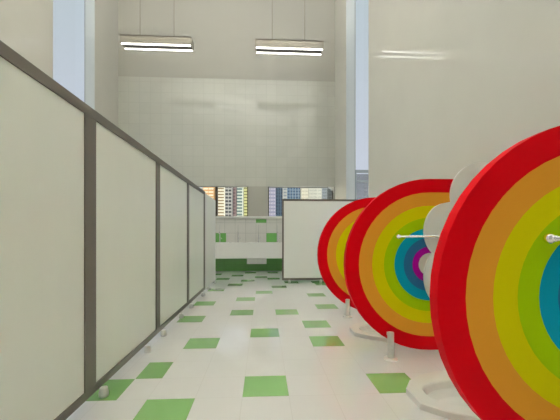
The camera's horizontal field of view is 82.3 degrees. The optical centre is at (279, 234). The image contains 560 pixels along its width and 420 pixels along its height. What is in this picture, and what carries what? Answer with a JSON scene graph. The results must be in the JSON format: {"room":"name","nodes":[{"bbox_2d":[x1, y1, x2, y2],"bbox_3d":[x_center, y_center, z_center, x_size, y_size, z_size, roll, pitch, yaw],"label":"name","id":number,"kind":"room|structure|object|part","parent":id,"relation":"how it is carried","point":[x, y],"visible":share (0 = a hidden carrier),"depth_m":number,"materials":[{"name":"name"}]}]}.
{"room":"public restroom","nodes":[
{"label":"public restroom","id":0,"kind":"room"},
{"bbox_2d":[0,0,117,126],"bbox_3d":[-4.410,-2.957,3.425,0.250,8.000,11.300,0,0,-3],"label":"wall","id":1,"kind":"structure","parent":0,"point":[26,26],"depth_m":6.18,"materials":[{"name":"paint"}]},
{"bbox_2d":[85,0,94,109],"bbox_3d":[-4.624,-3.382,7.802,0.218,7.050,0.016,0,0,-3],"label":"trim","id":2,"kind":"structure","parent":1,"relation":"attached to","point":[89,4],"depth_m":7.79,"materials":[{"name":"grey paint"}]},
{"bbox_2d":[118,0,334,270],"bbox_3d":[-1.490,-2.957,9.360,6.700,8.000,0.250,0,0,-3],"label":"wall","id":3,"kind":"structure","parent":0,"point":[220,113],"depth_m":9.25,"materials":[{"name":"white tile"}]},
{"bbox_2d":[198,186,247,215],"bbox_3d":[-2.510,-0.967,9.332,3.160,0.870,0.060,0,0,-3],"label":"window","id":4,"kind":"structure","parent":3,"relation":"in","point":[216,188],"depth_m":9.34,"materials":[{"name":"brown"}]},
{"bbox_2d":[216,242,281,263],"bbox_3d":[-1.469,0.510,8.959,6.180,0.595,0.546,0,0,-3],"label":"trough","id":5,"kind":"object","parent":3,"relation":"attached to","point":[254,252],"visible":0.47,"depth_m":8.72,"materials":[{"name":"white ceramic"}]},
{"bbox_2d":[216,216,281,218],"bbox_3d":[-1.483,-0.500,9.225,6.200,0.063,0.100,0,0,-3],"label":"trim","id":6,"kind":"structure","parent":3,"relation":"attached to","point":[234,217],"depth_m":9.22,"materials":[{"name":"white paint"}]},
{"bbox_2d":[268,187,332,215],"bbox_3d":[0.610,-0.967,9.495,1.930,0.870,0.060,0,0,-3],"label":"window","id":7,"kind":"structure","parent":3,"relation":"in","point":[268,187],"depth_m":9.45,"materials":[{"name":"brown"}]},
{"bbox_2d":[66,271,449,419],"bbox_3d":[-1.189,1.043,3.593,6.700,0.001,11.800,0,0,-3],"label":"floor","id":8,"kind":"structure","parent":0,"point":[257,345],"depth_m":2.58,"materials":[{"name":"tile"}]},
{"bbox_2d":[0,40,204,419],"bbox_3d":[-1.178,0.134,2.564,0.094,1.818,6.445,0,0,-3],"label":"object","id":9,"kind":"structure","parent":8,"relation":"on","point":[102,240],"depth_m":1.81,"materials":[{"name":"laminate"}]},
{"bbox_3d":[-1.138,0.108,1.280,0.031,1.648,1.213,0,0,-3],"label":"panel","id":10,"kind":"part","parent":9,"relation":"part of","materials":[{"name":"laminate"}]},
{"bbox_3d":[-1.172,0.108,1.948,0.043,1.650,0.123,0,0,-3],"label":"post","id":11,"kind":"part","parent":9,"relation":"part of","materials":[{"name":"grey metal"}]},
{"bbox_3d":[-1.203,-0.746,2.563,0.044,0.058,6.445,0,0,-3],"label":"rail","id":12,"kind":"part","parent":9,"relation":"part of","materials":[{"name":"grey metal"}]},
{"bbox_3d":[-1.206,0.108,2.576,0.031,1.648,1.133,0,0,-3],"label":"panel","id":13,"kind":"part","parent":9,"relation":"part of","materials":[{"name":"laminate"}]},
{"bbox_3d":[-1.203,0.957,2.563,0.044,0.048,6.445,0,0,-3],"label":"rail","id":14,"kind":"part","parent":9,"relation":"part of","materials":[{"name":"grey metal"}]},
{"bbox_3d":[-1.237,0.108,3.200,0.043,1.650,0.115,0,0,-3],"label":"post","id":15,"kind":"part","parent":9,"relation":"part of","materials":[{"name":"grey metal"}]},
{"bbox_3d":[-1.272,0.108,3.843,0.031,1.648,1.170,0,0,-3],"label":"panel","id":16,"kind":"part","parent":9,"relation":"part of","materials":[{"name":"laminate"}]},
{"bbox_3d":[-1.304,0.108,4.483,0.043,1.650,0.110,0,0,-3],"label":"post","id":17,"kind":"part","parent":9,"relation":"part of","materials":[{"name":"grey metal"}]},
{"bbox_3d":[-1.338,0.108,5.107,0.031,1.648,1.138,0,0,-3],"label":"panel","id":18,"kind":"part","parent":9,"relation":"part of","materials":[{"name":"laminate"}]},
{"bbox_3d":[-1.369,0.108,5.729,0.043,1.650,0.105,0,0,-3],"label":"post","id":19,"kind":"part","parent":9,"relation":"part of","materials":[{"name":"grey metal"}]},
{"bbox_2d":[205,193,215,288],"bbox_3d":[-1.397,0.143,6.431,0.060,1.800,1.290,0,0,-3],"label":"end panel","id":20,"kind":"object","parent":8,"relation":"on","point":[210,203],"visible":0.94,"depth_m":6.40,"materials":[{"name":"white laminate"}]},
{"bbox_2d":[282,199,358,282],"bbox_3d":[0.889,0.133,7.024,1.688,1.820,0.059,0,0,-3],"label":"partition panel","id":21,"kind":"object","parent":8,"relation":"on","point":[304,221],"depth_m":6.99,"materials":[{"name":"white laminate"}]},
{"bbox_3d":[0.063,0.103,6.982,0.035,1.680,0.042,0,0,-3],"label":"post","id":22,"kind":"part","parent":21,"relation":"part of","materials":[{"name":"grey metal"}]},
{"bbox_3d":[0.889,0.966,7.024,1.688,0.045,0.043,0,0,-3],"label":"rail","id":23,"kind":"part","parent":21,"relation":"part of","materials":[{"name":"grey metal"}]},
{"bbox_3d":[0.889,-0.757,7.024,1.688,0.040,0.043,0,0,-3],"label":"rail","id":24,"kind":"part","parent":21,"relation":"part of","materials":[{"name":"grey metal"}]},
{"bbox_2d":[317,197,375,317],"bbox_3d":[1.186,0.203,4.125,1.393,1.679,0.198,0,0,-3],"label":"divider","id":25,"kind":"object","parent":8,"relation":"on","point":[334,236],"visible":0.35,"depth_m":4.14,"materials":[{"name":"glossy colored plastic laminate"},{"name":"metal"}]},
{"bbox_3d":[0.857,0.926,4.064,0.054,0.217,0.054,0,0,-3],"label":"support post","id":26,"kind":"part","parent":25,"relation":"part of","materials":[{"name":"silver metal"}]},
{"bbox_2d":[349,322,394,342],"bbox_3d":[1.286,1.046,3.417,1.055,0.093,0.690,0,0,-3],"label":"toilet","id":27,"kind":"object","parent":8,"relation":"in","point":[364,330],"visible":0.21,"depth_m":3.31,"materials":[{"name":"white ceramic"}]},
{"bbox_2d":[344,162,488,361],"bbox_3d":[1.258,0.203,2.749,1.393,1.679,0.198,0,0,-3],"label":"divider","id":28,"kind":"object","parent":8,"relation":"on","point":[391,245],"visible":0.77,"depth_m":2.77,"materials":[{"name":"glossy colored plastic laminate"},{"name":"metal"}]},
{"bbox_3d":[0.929,0.926,2.689,0.054,0.217,0.054,0,0,-3],"label":"support post","id":29,"kind":"part","parent":28,"relation":"part of","materials":[{"name":"silver metal"}]},
{"bbox_3d":[1.254,0.258,2.818,1.393,1.490,0.060,0,0,-3],"label":"rainbow panel","id":30,"kind":"part","parent":28,"relation":"part of","materials":[{"name":"multicoloured plastic"}]},
{"bbox_3d":[1.485,0.015,2.756,0.938,0.018,0.019,0,0,-3],"label":"grab rail","id":31,"kind":"part","parent":28,"relation":"part of","materials":[{"name":"silver metal"}]},
{"bbox_3d":[1.599,0.138,2.795,0.706,1.548,0.022,0,0,-3],"label":"cloud panel","id":32,"kind":"part","parent":28,"relation":"part of","materials":[{"name":"white plastic"}]},
{"bbox_2d":[406,370,480,419],"bbox_3d":[1.358,1.046,2.039,1.055,0.093,0.690,0,0,-3],"label":"toilet","id":33,"kind":"object","parent":8,"relation":"in","point":[434,392],"visible":0.28,"depth_m":2.08,"materials":[{"name":"white ceramic"}]},
{"bbox_2d":[430,126,559,419],"bbox_3d":[1.334,0.203,1.294,1.393,1.679,0.198,0,0,-3],"label":"divider","id":34,"kind":"object","parent":8,"relation":"on","point":[495,279],"visible":1,"depth_m":1.31,"materials":[{"name":"glossy colored plastic laminate"},{"name":"metal"}]},
{"bbox_2d":[335,0,559,198],"bbox_3d":[2.031,-2.957,3.761,0.250,8.000,11.300,0,0,-3],"label":"wall","id":35,"kind":"structure","parent":0,"point":[454,85],"depth_m":3.65,"materials":[{"name":"paint"}]},
{"bbox_2d":[346,0,354,198],"bbox_3d":[1.789,-3.032,8.137,0.218,7.750,0.016,0,0,-3],"label":"trim","id":36,"kind":"structure","parent":35,"relation":"attached to","point":[350,4],"depth_m":8.13,"materials":[{"name":"grey"}]},
{"bbox_3d":[2.895,1.105,7.361,1.850,0.115,2.400,0,0,-3],"label":"trim","id":37,"kind":"structure","parent":35,"relation":"attached to","visible":0},
{"bbox_2d":[355,170,368,198],"bbox_3d":[2.745,-0.304,8.214,1.740,2.695,0.060,0,0,-3],"label":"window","id":38,"kind":"structure","parent":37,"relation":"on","point":[356,171],"depth_m":8.15,"materials":[{"name":"grey metal"}]},
{"bbox_3d":[-1.189,-7.057,3.593,6.700,0.200,11.800,0,0,-3],"label":"ceiling","id":39,"kind":"structure","parent":0,"visible":0},
{"bbox_2d":[120,34,193,51],"bbox_3d":[-2.820,-5.630,7.393,1.590,2.654,0.260,0,0,-3],"label":"pendant lamp","id":40,"kind":"object","parent":39,"relation":"hanging from","point":[129,42],"visible":1,"depth_m":7.29,"materials":[{"name":"beige"}]},
{"bbox_2d":[255,39,323,55],"bbox_3d":[0.216,-5.630,7.552,1.590,2.654,0.260,0,0,-3],"label":"pendant lamp","id":41,"kind":"object","parent":39,"relation":"hanging from","point":[262,46],"visible":1,"depth_m":7.45,"materials":[{"name":"beige"}]},
{"label":"outside","id":42,"kind":"structure","parent":0,"visible":0},
{"bbox_3d":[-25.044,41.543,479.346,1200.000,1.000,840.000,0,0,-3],"label":"ground","id":43,"kind":"structure","parent":42,"visible":0},
{"bbox_2d":[203,187,214,199],"bbox_3d":[-91.867,-25.457,416.474,14.209,133.000,14.600,0,0,-3],"label":"apartment tower","id":44,"kind":"structure","parent":43,"relation":"on","point":[210,191],"depth_m":409.76,"materials":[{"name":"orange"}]},
{"bbox_2d":[218,187,224,215],"bbox_3d":[-80.030,-25.457,439.298,10.067,133.000,14.250,0,0,-3],"label":"apartment tower","id":45,"kind":"structure","parent":43,"relation":"on","point":[221,190],"depth_m":432.38,"materials":[{"name":"brown"}]},
{"bbox_2d":[225,187,232,215],"bbox_3d":[-59.544,-25.457,374.103,7.850,133.000,14.600,0,0,-3],"label":"apartment tower","id":46,"kind":"structure","parent":43,"relation":"on","point":[228,190],"depth_m":367.31,"materials":[{"name":"grey"}]},
{"bbox_2d":[233,187,236,215],"bbox_3d":[-56.355,-25.457,396.475,4.648,133.000,14.250,0,0,-3],"label":"apartment tower","id":47,"kind":"structure","parent":43,"relation":"on","point":[234,188],"depth_m":389.67,"materials":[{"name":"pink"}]},
{"bbox_2d":[237,187,243,215],"bbox_3d":[-52.403,-25.457,418.711,8.784,133.000,14.250,0,0,-3],"label":"apartment tower","id":48,"kind":"structure","parent":43,"relation":"on","point":[240,190],"depth_m":411.77,"materials":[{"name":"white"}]},
{"bbox_2d":[244,188,246,215],"bbox_3d":[-45.999,-25.457,441.076,8.570,133.000,14.250,0,0,-3],"label":"apartment tower","id":49,"kind":"structure","parent":43,"relation":"on","point":[245,189],"depth_m":434.07,"materials":[{"name":"yellow"}]},
{"bbox_2d":[269,188,275,215],"bbox_3d":[-9.798,-25.457,376.702,8.658,133.000,14.600,0,0,-3],"label":"apartment tower","id":50,"kind":"structure","parent":43,"relation":"on","point":[272,191],"depth_m":369.92,"materials":[{"name":"purple glass"}]},
{"bbox_2d":[276,188,282,215],"bbox_3d":[-1.321,-25.457,399.175,8.195,133.000,14.600,0,0,-3],"label":"apartment tower","id":51,"kind":"structure","parent":43,"relation":"on","point":[279,191],"depth_m":392.24,"materials":[{"name":"blue glass"}]},
{"bbox_2d":[283,188,286,198],"bbox_3d":[6.162,-25.457,421.771,5.167,133.000,14.250,0,0,-3],"label":"apartment tower","id":52,"kind":"structure","parent":43,"relation":"on","point":[284,189],"depth_m":414.80,"materials":[{"name":"grey"}]},
{"bbox_2d":[287,188,299,198],"bbox_3d":[18.948,-25.457,444.294,18.637,133.000,14.600,0,0,-3],"label":"apartment tower","id":53,"kind":"structure","parent":43,"relation":"on","point":[292,193],"depth_m":437.37,"materials":[{"name":"blue glass"}]},
{"bbox_2d":[300,188,307,198],"bbox_3d":[28.535,-25.457,378.705,8.081,133.000,14.600,0,0,-3],"label":"apartment tower","id":54,"kind":"structure","parent":43,"relation":"on","point":[303,191],"depth_m":371.91,"materials":[{"name":"beige"}]},
{"bbox_2d":[308,188,321,198],"bbox_3d":[43.078,-25.457,401.495,15.900,133.000,14.600,0,0,-3],"label":"apartment tower","id":55,"kind":"structure","parent":43,"relation":"on","point":[313,193],"depth_m":394.64,"materials":[{"name":"grey"}]},
{"bbox_2d":[322,188,326,198],"bbox_3d":[57.632,-25.457,424.460,6.717,133.000,14.250,0,0,-3],"label":"apartment tower","id":56,"kind":"structure","parent":43,"relation":"on","point":[324,190],"depth_m":417.54,"materials":[{"name":"grey"}]},
{"bbox_2d":[327,188,331,198],"bbox_3d":[70.223,-25.457,447.148,11.155,133.000,14.250,0,0,-3],"label":"apartment tower","id":57,"kind":"structure","parent":43,"relation":"on","point":[329,192],"depth_m":440.04,"materials":[{"name":"grey"}]}
]}

